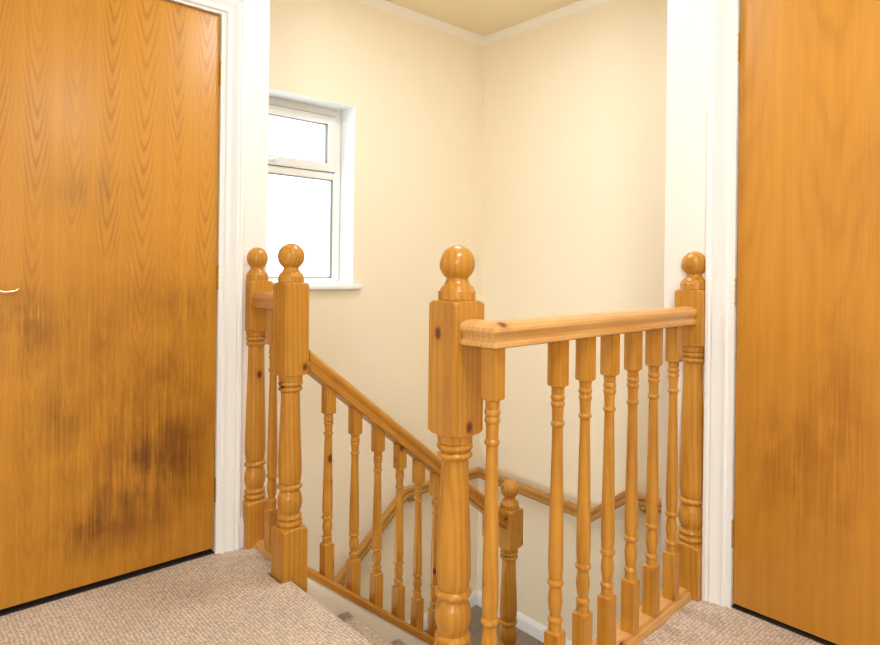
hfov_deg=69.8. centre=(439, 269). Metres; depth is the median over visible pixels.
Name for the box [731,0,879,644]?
door
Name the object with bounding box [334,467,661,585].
wall handrail
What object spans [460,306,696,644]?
balustrade
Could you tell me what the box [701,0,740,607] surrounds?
door frame
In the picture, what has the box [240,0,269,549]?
wall
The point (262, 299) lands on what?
balustrade
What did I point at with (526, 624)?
baseboard
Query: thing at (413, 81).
wall
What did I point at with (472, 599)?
baseboard
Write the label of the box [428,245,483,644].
newel post
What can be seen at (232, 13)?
door frame
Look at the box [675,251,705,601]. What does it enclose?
newel post
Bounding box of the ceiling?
[385,0,581,36]
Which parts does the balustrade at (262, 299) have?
handrail, rail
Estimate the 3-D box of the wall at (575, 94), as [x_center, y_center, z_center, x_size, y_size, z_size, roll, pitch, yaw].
[2.136,1.117,2.141,0.100,5.260,5.520,1,0,-42]
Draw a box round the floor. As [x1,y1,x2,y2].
[0,547,823,644]
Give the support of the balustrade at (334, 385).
on the staircase
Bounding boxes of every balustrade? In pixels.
[252,291,278,559]
[307,350,506,644]
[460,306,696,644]
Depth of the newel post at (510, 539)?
2.88 m
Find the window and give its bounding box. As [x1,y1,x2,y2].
[268,88,361,289]
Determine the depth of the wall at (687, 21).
2.13 m
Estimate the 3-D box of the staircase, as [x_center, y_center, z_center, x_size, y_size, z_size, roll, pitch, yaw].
[-0.079,2.389,2.608,2.552,2.658,1.888,1,0,-42]
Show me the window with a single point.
(338, 120)
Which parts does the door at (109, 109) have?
lever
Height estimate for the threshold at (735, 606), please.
0.006 m
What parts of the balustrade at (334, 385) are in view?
rail, handrail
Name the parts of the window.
sash, sill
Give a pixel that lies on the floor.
(230, 597)
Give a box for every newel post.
[243,247,272,548]
[271,243,308,592]
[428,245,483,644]
[498,480,522,644]
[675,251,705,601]
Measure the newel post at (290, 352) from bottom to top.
1.365 m
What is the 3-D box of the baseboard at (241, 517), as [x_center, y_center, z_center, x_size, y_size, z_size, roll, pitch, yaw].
[-0.754,0.993,2.386,0.017,0.115,0.014,1,0,-42]
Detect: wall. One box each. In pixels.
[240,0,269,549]
[264,0,483,621]
[477,0,667,640]
[660,0,708,601]
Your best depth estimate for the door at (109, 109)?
2.08 m
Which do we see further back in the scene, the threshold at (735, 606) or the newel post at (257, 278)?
the newel post at (257, 278)
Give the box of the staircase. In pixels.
[290,577,543,644]
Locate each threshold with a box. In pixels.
[0,549,213,616]
[732,604,837,644]
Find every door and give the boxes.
[0,0,221,609]
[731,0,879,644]
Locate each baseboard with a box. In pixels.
[240,516,243,547]
[408,589,477,630]
[477,590,571,644]
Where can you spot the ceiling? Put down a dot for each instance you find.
(483, 18)
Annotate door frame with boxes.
[165,0,245,553]
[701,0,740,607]
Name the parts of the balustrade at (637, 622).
handrail, rail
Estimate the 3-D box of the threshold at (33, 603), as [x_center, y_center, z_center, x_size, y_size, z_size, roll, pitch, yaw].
[-1.137,1.043,2.096,0.764,0.006,0.056,1,0,-42]

